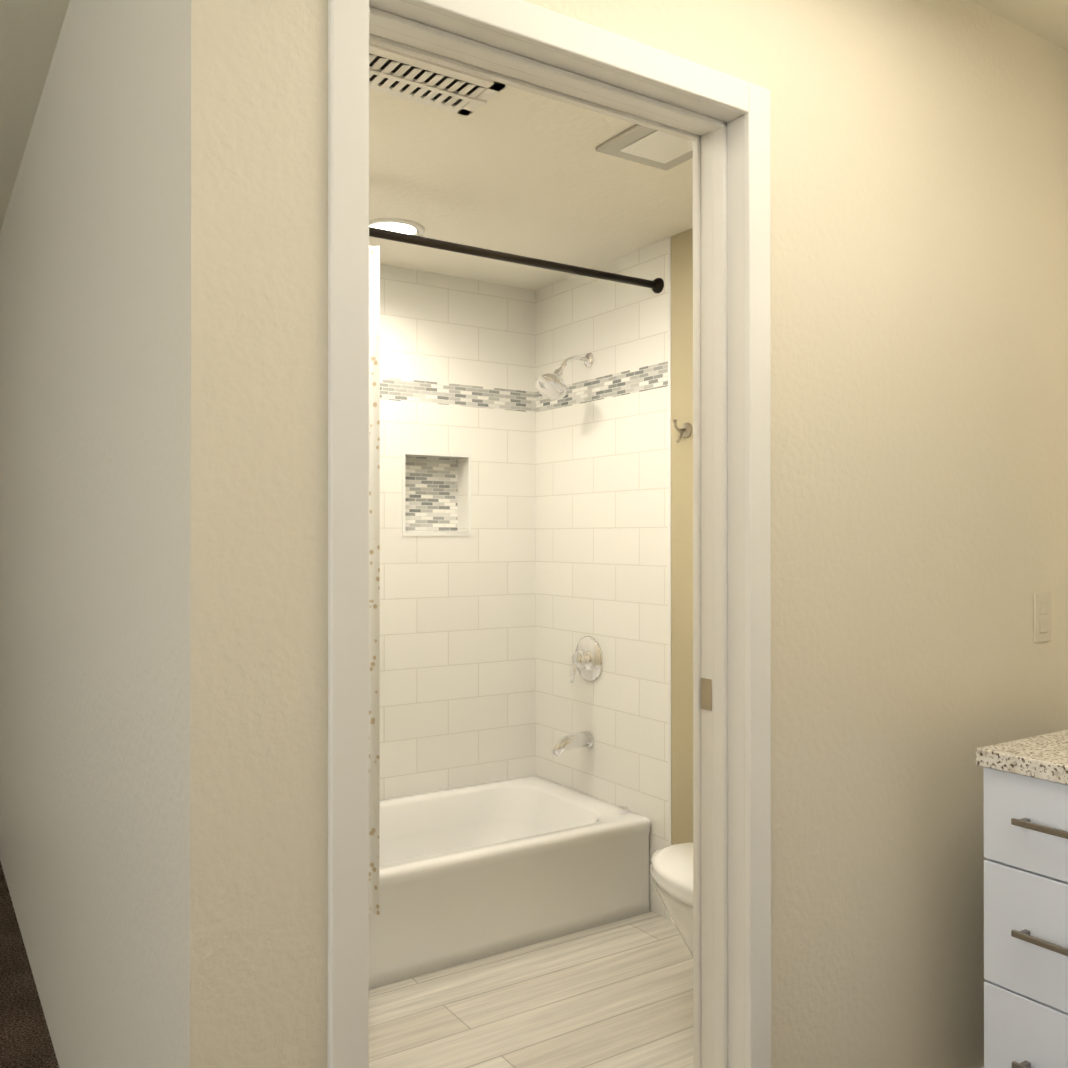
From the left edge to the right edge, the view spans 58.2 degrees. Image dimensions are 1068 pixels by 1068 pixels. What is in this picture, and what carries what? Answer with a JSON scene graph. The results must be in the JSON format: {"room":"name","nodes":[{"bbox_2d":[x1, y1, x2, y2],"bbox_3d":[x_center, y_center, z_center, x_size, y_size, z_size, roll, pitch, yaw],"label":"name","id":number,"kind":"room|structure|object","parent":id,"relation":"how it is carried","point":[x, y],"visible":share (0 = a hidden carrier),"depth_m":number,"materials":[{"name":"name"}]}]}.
{"room":"bathroom vanity area","nodes":[
{"label":"bathroom vanity area","id":0,"kind":"room"},
{"bbox_2d":[0,0,169,1067],"bbox_3d":[-1.316,0.045,2.743,0.195,2.470,3.280,0,0,-33],"label":"wall","id":1,"kind":"structure","parent":0,"point":[84,512],"depth_m":1.88,"materials":[{"name":"beige paint"}]},
{"bbox_2d":[380,264,535,799],"bbox_3d":[-0.699,0.148,3.467,1.631,2.270,0.100,0,0,-33],"label":"wall tile","id":2,"kind":"structure","parent":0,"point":[457,613],"depth_m":3.68,"materials":[{"name":"white tile"}]},
{"bbox_2d":[405,456,457,530],"bbox_3d":[-0.416,-0.149,3.704,0.267,0.291,0.015,0,0,-33],"label":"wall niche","id":3,"kind":"structure","parent":2,"relation":"attached to","point":[431,494],"depth_m":3.71,"materials":[{"name":"tile"}]},
{"bbox_2d":[402,451,470,535],"bbox_3d":[-0.388,-0.149,3.660,0.291,0.315,0.089,0,0,-33],"label":"trim","id":4,"kind":"structure","parent":3,"relation":"attached to","point":[436,533],"depth_m":3.62,"materials":[{"name":"white tile"}]},
{"bbox_2d":[369,910,692,1067],"bbox_3d":[-0.112,1.310,2.687,1.765,0.060,2.120,0,0,-33],"label":"floor","id":5,"kind":"structure","parent":0,"point":[617,994],"depth_m":2.59,"materials":[{"name":"beige tile"}]},
{"bbox_2d":[369,776,650,989],"bbox_3d":[-0.474,1.111,3.114,1.623,0.342,0.729,0,0,-33],"label":"bathtub","id":6,"kind":"object","parent":5,"relation":"on","point":[470,873],"visible":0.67,"depth_m":3.07,"materials":[{"name":"white ceramic"}]},
{"bbox_2d":[649,843,692,956],"bbox_3d":[0.541,0.882,2.376,0.432,0.795,0.638,0,0,-33],"label":"toilet","id":7,"kind":"object","parent":5,"relation":"on","point":[671,869],"visible":0.1,"depth_m":2.40,"materials":[{"name":"white ceramic"}]},
{"bbox_2d":[369,84,692,289],"bbox_3d":[-0.190,-1.030,2.693,1.631,0.080,1.960,0,0,-33],"label":"ceiling","id":8,"kind":"structure","parent":0,"point":[512,170],"depth_m":2.75,"materials":[{"name":"white paint"}]},
{"bbox_2d":[369,218,424,238],"bbox_3d":[-0.459,-0.985,3.103,0.210,0.006,0.210,0,0,-33],"label":"recessed light","id":9,"kind":"object","parent":8,"relation":"in","point":[403,226],"visible":0.56,"depth_m":3.06,"materials":[{"name":"white"}]},
{"bbox_2d":[369,43,504,115],"bbox_3d":[-0.321,-0.986,2.050,0.500,0.012,0.175,0,0,-33],"label":"ceiling vent","id":10,"kind":"object","parent":8,"relation":"in","point":[408,77],"visible":0.44,"depth_m":2.09,"materials":[{"name":"white metal"}]},
{"bbox_2d":[596,124,692,169],"bbox_3d":[0.322,-0.983,2.419,0.240,0.016,0.240,0,0,-33],"label":"ceiling vent","id":11,"kind":"object","parent":8,"relation":"in","point":[637,143],"visible":0.56,"depth_m":2.42,"materials":[{"name":"grey plastic"}]},
{"bbox_2d":[0,0,1067,230],"bbox_3d":[-0.781,-1.250,-0.080,7.400,0.100,8.600,0,0,-33],"label":"ceiling","id":12,"kind":"structure","parent":0,"point":[30,30],"depth_m":2.34,"materials":[{"name":"beige paint"}]},
{"bbox_2d":[168,0,1067,1067],"bbox_3d":[0.407,0.042,1.837,2.089,2.470,0.120,0,0,-33],"label":"wall","id":13,"kind":"structure","parent":0,"point":[918,178],"depth_m":1.86,"materials":[{"name":"beige paint"}]},
{"bbox_2d":[327,0,770,1067],"bbox_3d":[0.040,0.228,1.597,0.851,2.097,0.152,0,0,-33],"label":"door frame","id":14,"kind":"structure","parent":13,"relation":"attached to","point":[721,120],"depth_m":1.74,"materials":[{"name":"white paint"}]},
{"bbox_2d":[701,678,711,710],"bbox_3d":[0.330,0.307,1.837,0.001,0.060,0.030,0,0,-33],"label":"plate","id":15,"kind":"object","parent":14,"relation":"attached to","point":[706,694],"visible":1,"depth_m":1.84,"materials":[{"name":"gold metal"}]},
{"bbox_2d":[1034,593,1050,642],"bbox_3d":[1.214,0.200,2.288,0.072,0.116,0.006,0,0,-33],"label":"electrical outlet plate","id":16,"kind":"object","parent":13,"relation":"attached to","point":[1042,617],"visible":1,"depth_m":2.28,"materials":[{"name":"beige plastic"}]},
{"bbox_2d":[1067,51,1067,156],"bbox_3d":[1.774,0.042,1.763,0.120,2.470,1.738,0,0,-33],"label":"wall","id":17,"kind":"structure","parent":0,"point":[1067,103],"depth_m":2.36,"materials":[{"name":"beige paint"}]},
{"bbox_3d":[0.148,1.294,-1.513,7.400,0.060,5.200,0,0,-33],"label":"floor","id":18,"kind":"structure","parent":0,"visible":0},
{"bbox_2d":[0,861,58,1067],"bbox_3d":[-1.251,1.254,-0.396,6.278,0.028,8.600,0,0,-33],"label":"carpet floor","id":19,"kind":"structure","parent":18,"relation":"on","point":[25,1040],"depth_m":2.55,"materials":[{"name":"brown carpet"}]},
{"bbox_2d":[976,758,1067,1067],"bbox_3d":[1.468,0.868,1.546,0.621,0.815,1.236,0,0,-33],"label":"bathroom vanity","id":20,"kind":"object","parent":18,"relation":"on","point":[1026,903],"depth_m":1.84,"materials":[{"name":"painted wood"},{"name":"granite"},{"name":"metal"}]},
{"bbox_2d":[976,730,1067,777],"bbox_3d":[1.477,0.443,1.553,0.603,0.035,1.256,0,0,-33],"label":"countertop","id":21,"kind":"structure","parent":20,"relation":"on","point":[1046,753],"depth_m":1.88,"materials":[{"name":"beige stone"}]},
{"bbox_3d":[0.538,0.047,3.188,0.134,2.470,2.000,0,0,-33],"label":"wall","id":22,"kind":"structure","parent":0,"visible":0},
{"bbox_2d":[536,238,667,918],"bbox_3d":[0.230,0.148,3.530,0.006,2.270,0.810,0,0,-33],"label":"wall tiles","id":23,"kind":"structure","parent":22,"relation":"attached to","point":[602,501],"depth_m":3.47,"materials":[{"name":"white tile"}]},
{"bbox_2d":[369,227,663,914],"bbox_3d":[-0.257,0.098,2.785,1.624,1.926,0.058,0,0,-33],"label":"shower curtain","id":24,"kind":"object","parent":23,"relation":"attached to","point":[656,285],"visible":0.15,"depth_m":2.68,"materials":[{"name":"white fabric with printed brown dots"}]},
{"bbox_2d":[536,353,593,399],"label":"shower head","id":25,"kind":"object","parent":23,"relation":"attached to","point":[551,386],"depth_m":3.45,"materials":[{"name":"silver metal"}]},
{"bbox_2d":[551,731,593,756],"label":"spout","id":26,"kind":"object","parent":23,"relation":"attached to","point":[584,738],"depth_m":3.50,"materials":[{"name":"silver metal"}]},
{"bbox_2d":[570,636,602,682],"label":"shower valve","id":27,"kind":"object","parent":23,"relation":"attached to","point":[587,659],"depth_m":3.52,"materials":[{"name":"silver metal"}]},
{"bbox_2d":[668,236,670,919],"bbox_3d":[0.453,0.147,3.185,0.010,2.270,0.012,0,0,-33],"label":"trim","id":28,"kind":"structure","parent":22,"relation":"attached to","point":[669,540],"depth_m":3.18,"materials":[{"name":"white ceramic"}]},
{"bbox_2d":[671,228,692,844],"bbox_3d":[0.742,0.145,2.747,0.007,2.270,1.038,0,0,-33],"label":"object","id":29,"kind":"structure","parent":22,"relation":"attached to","point":[682,544],"depth_m":3.13,"materials":[{"name":"beige paint"}]},
{"bbox_2d":[673,419,691,442],"bbox_3d":[0.473,-0.331,3.100,0.058,0.075,0.048,0,0,-33],"label":"towel hook","id":30,"kind":"object","parent":29,"relation":"attached to","point":[685,430],"visible":1,"depth_m":3.10,"materials":[{"name":"silver metal"}]}
]}

